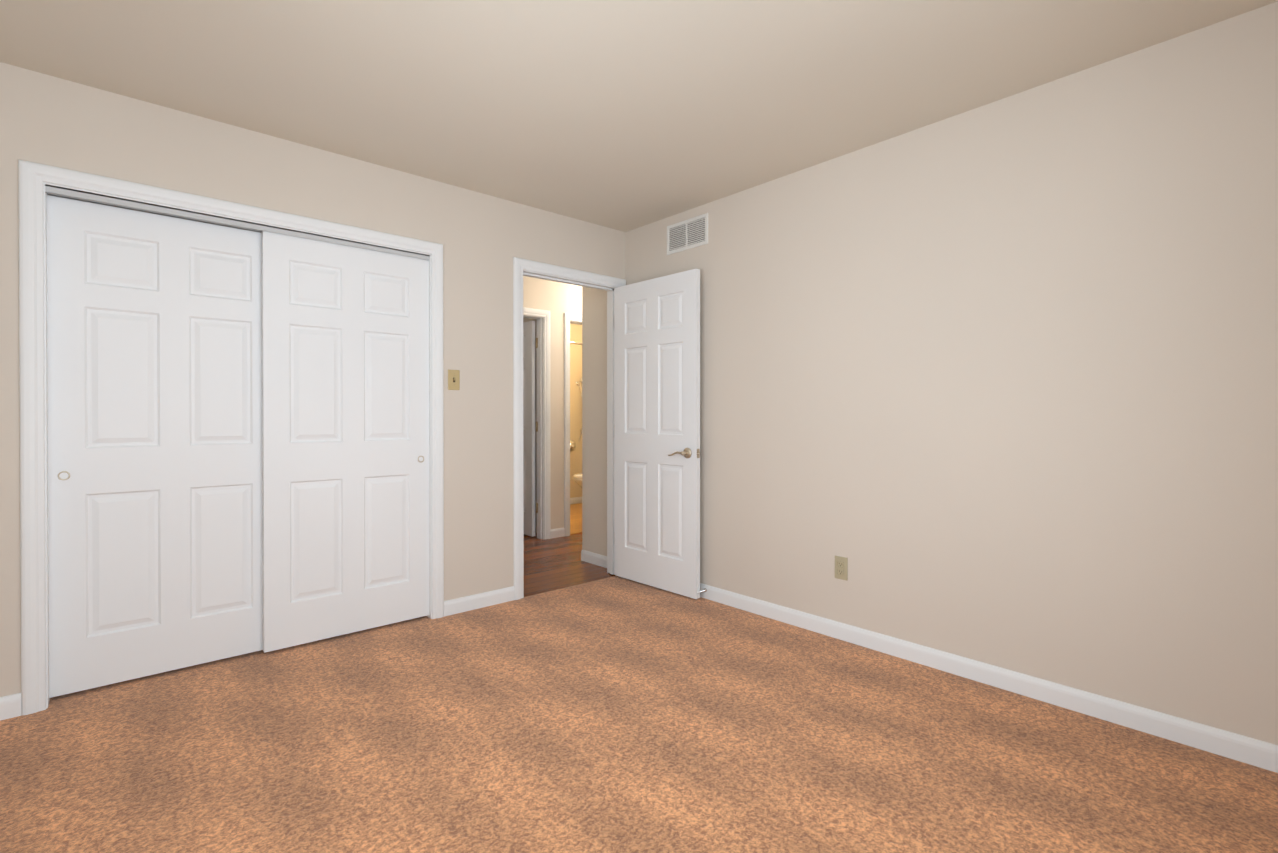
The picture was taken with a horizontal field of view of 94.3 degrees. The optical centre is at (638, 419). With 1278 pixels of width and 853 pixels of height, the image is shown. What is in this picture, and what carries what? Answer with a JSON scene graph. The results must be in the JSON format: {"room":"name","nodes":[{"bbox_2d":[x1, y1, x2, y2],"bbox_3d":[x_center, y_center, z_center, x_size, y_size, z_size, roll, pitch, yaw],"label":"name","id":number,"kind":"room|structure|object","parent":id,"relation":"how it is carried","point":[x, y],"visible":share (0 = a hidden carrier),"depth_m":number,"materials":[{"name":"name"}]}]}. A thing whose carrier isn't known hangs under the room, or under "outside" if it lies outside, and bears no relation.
{"room":"empty bedroom","nodes":[
{"label":"empty bedroom","id":0,"kind":"room"},
{"bbox_2d":[0,62,624,696],"bbox_3d":[-1.499,-0.109,3.062,3.895,2.440,0.115,0,0,-42],"label":"wall","id":1,"kind":"structure","parent":0,"point":[66,124],"depth_m":3.02,"materials":[{"name":"beige paint"}]},
{"bbox_2d":[0,693,20,720],"bbox_3d":[-2.563,1.075,2.027,0.629,0.083,0.013,0,0,-42],"label":"baseboard","id":2,"kind":"structure","parent":1,"relation":"attached to","point":[10,705],"depth_m":2.21,"materials":[{"name":"white wood"}]},
{"bbox_2d":[47,195,262,697],"bbox_3d":[-2.042,0.107,2.610,0.790,1.980,0.037,0,0,-42],"label":"closet door","id":3,"kind":"structure","parent":1,"relation":"in","point":[154,369],"depth_m":2.54,"materials":[{"name":"white wood"}]},
{"bbox_2d":[18,159,443,715],"bbox_3d":[-1.751,0.067,2.824,1.652,2.091,0.134,0,0,-42],"label":"trim","id":4,"kind":"structure","parent":1,"relation":"attached to","point":[38,183],"depth_m":2.29,"materials":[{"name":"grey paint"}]},
{"bbox_2d":[262,231,428,652],"bbox_3d":[-1.477,0.105,3.058,0.790,1.980,0.037,0,0,-42],"label":"closet door","id":5,"kind":"structure","parent":1,"relation":"in","point":[345,422],"depth_m":3.01,"materials":[{"name":"white wood"}]},
{"bbox_2d":[448,369,459,389],"bbox_3d":[-1.050,-0.225,3.374,0.070,0.115,0.019,0,0,-42],"label":"switch plate","id":6,"kind":"object","parent":1,"relation":"attached to","point":[453,379],"visible":1,"depth_m":3.38,"materials":[{"name":"gold"}]},
{"bbox_2d":[444,586,514,616],"bbox_3d":[-0.933,1.067,3.490,0.448,0.083,0.013,0,0,-42],"label":"baseboard","id":7,"kind":"structure","parent":1,"relation":"attached to","point":[472,602],"depth_m":3.48,"materials":[{"name":"white wood"}]},
{"bbox_2d":[513,257,625,599],"bbox_3d":[-0.474,0.059,3.983,0.902,2.109,0.152,0,0,-42],"label":"door frame","id":8,"kind":"structure","parent":1,"relation":"attached to","point":[544,271],"depth_m":3.73,"materials":[{"name":"white wood"}]},
{"bbox_2d":[615,268,699,598],"bbox_3d":[0.107,0.088,3.899,0.146,2.012,0.779,0,0,-42],"label":"bedroom door","id":9,"kind":"structure","parent":8,"relation":"attached to","point":[657,432],"depth_m":3.84,"materials":[{"name":"white wood"}]},
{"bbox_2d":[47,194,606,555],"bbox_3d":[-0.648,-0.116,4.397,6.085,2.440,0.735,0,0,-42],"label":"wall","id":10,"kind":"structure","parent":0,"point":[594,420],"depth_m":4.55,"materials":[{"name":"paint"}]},
{"bbox_2d":[581,550,606,567],"bbox_3d":[-0.300,1.070,4.504,0.013,0.083,0.420,0,0,-42],"label":"baseboard","id":11,"kind":"structure","parent":10,"relation":"attached to","point":[594,558],"depth_m":4.55,"materials":[{"name":"white wood"}]},
{"bbox_2d":[523,318,536,531],"bbox_3d":[-1.396,-0.126,6.231,0.050,2.440,1.620,0,0,-42],"label":"door frame","id":12,"kind":"structure","parent":0,"point":[527,319],"depth_m":5.73,"materials":[{"name":"paint"}]},
{"bbox_2d":[523,276,581,528],"bbox_3d":[-0.443,-0.125,5.921,3.975,2.440,0.115,0,0,-42],"label":"wall","id":13,"kind":"structure","parent":0,"point":[557,300],"depth_m":5.55,"materials":[{"name":"paint"}]},
{"bbox_2d":[523,321,534,536],"bbox_3d":[-1.230,0.086,5.821,0.048,2.012,0.756,0,0,-42],"label":"door","id":14,"kind":"structure","parent":13,"relation":"in","point":[529,417],"depth_m":5.56,"materials":[{"name":"white wood"}]},
{"bbox_2d":[536,338,537,512],"bbox_3d":[-0.943,0.058,5.516,0.012,1.638,0.055,0,0,-42],"label":"door hinges","id":15,"kind":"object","parent":13,"relation":"attached to","point":[536,425],"depth_m":5.53,"materials":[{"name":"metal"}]},
{"bbox_2d":[523,307,581,539],"bbox_3d":[-0.818,0.051,5.572,1.912,2.109,0.134,0,0,-42],"label":"trim","id":16,"kind":"structure","parent":13,"relation":"attached to","point":[542,317],"depth_m":5.48,"materials":[{"name":"white wood"}]},
{"bbox_2d":[535,503,581,532],"bbox_3d":[-0.682,1.123,6.838,1.915,0.054,1.680,0,0,-42],"label":"floor","id":17,"kind":"structure","parent":0,"point":[575,517],"depth_m":6.63,"materials":[{"name":"brown wood"}]},
{"bbox_2d":[573,473,581,486],"bbox_3d":[-0.470,0.702,7.261,0.780,0.785,0.470,0,0,-42],"label":"toilet","id":18,"kind":"object","parent":17,"relation":"on","point":[577,478],"visible":0.08,"depth_m":7.00,"materials":[{"name":"white ceramic"}]},
{"bbox_2d":[524,533,615,596],"bbox_3d":[-0.514,1.129,5.920,3.860,0.052,3.042,0,0,-42],"label":"floor","id":19,"kind":"structure","parent":0,"point":[552,564],"depth_m":4.48,"materials":[{"name":"brown wood"}]},
{"bbox_2d":[570,324,581,497],"bbox_3d":[-0.143,-0.127,6.267,1.865,2.440,0.002,0,0,-42],"label":"wall","id":20,"kind":"structure","parent":0,"point":[575,402],"depth_m":5.82,"materials":[{"name":"paint"}]},
{"bbox_2d":[570,497,581,503],"bbox_3d":[-1.186,1.054,7.351,1.750,0.083,0.013,0,0,-42],"label":"baseboard","id":21,"kind":"structure","parent":20,"relation":"attached to","point":[575,500],"depth_m":7.68,"materials":[{"name":"white wood"}]},
{"bbox_2d":[570,382,581,451],"bbox_3d":[-0.819,-0.035,7.632,0.231,0.901,0.076,0,0,-42],"label":"shower valve","id":22,"kind":"object","parent":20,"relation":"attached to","point":[572,445],"visible":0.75,"depth_m":7.65,"materials":[{"name":"silver metal"}]},
{"bbox_2d":[0,576,1277,852],"bbox_3d":[-0.406,1.147,1.851,3.895,0.060,4.628,0,0,-42],"label":"floor carpet","id":23,"kind":"object","parent":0,"point":[616,714],"visible":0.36,"depth_m":1.97,"materials":[{"name":"brown carpet"}]},
{"bbox_2d":[0,0,1277,231],"bbox_3d":[-0.197,-1.382,3.652,6.630,0.100,7.050,0,0,-42],"label":"ceiling","id":24,"kind":"structure","parent":0,"point":[624,114],"depth_m":2.26,"materials":[{"name":"paint"}]},
{"bbox_2d":[625,1,1277,744],"bbox_3d":[1.246,-0.108,2.833,0.115,2.440,3.893,0,0,-42],"label":"wall","id":25,"kind":"structure","parent":0,"point":[995,383],"depth_m":2.38,"materials":[{"name":"beige paint"}]},
{"bbox_2d":[667,213,707,254],"bbox_3d":[0.303,-1.178,3.785,0.009,0.190,0.360,0,0,-42],"label":"air vent","id":26,"kind":"object","parent":25,"relation":"in","point":[688,234],"visible":1,"depth_m":3.78,"materials":[{"name":"white metal"}]},
{"bbox_2d":[835,556,847,580],"bbox_3d":[1.020,0.751,2.997,0.009,0.115,0.070,0,0,-42],"label":"electrical outlet plate","id":27,"kind":"object","parent":25,"relation":"attached to","point":[841,567],"visible":1,"depth_m":2.99,"materials":[{"name":"beige plastic"}]},
{"bbox_2d":[697,583,1277,772],"bbox_3d":[1.152,1.071,2.832,0.035,0.083,3.778,0,0,-42],"label":"baseboard","id":28,"kind":"structure","parent":25,"relation":"attached to","point":[1243,749],"depth_m":2.37,"materials":[{"name":"white wood"}]}
]}

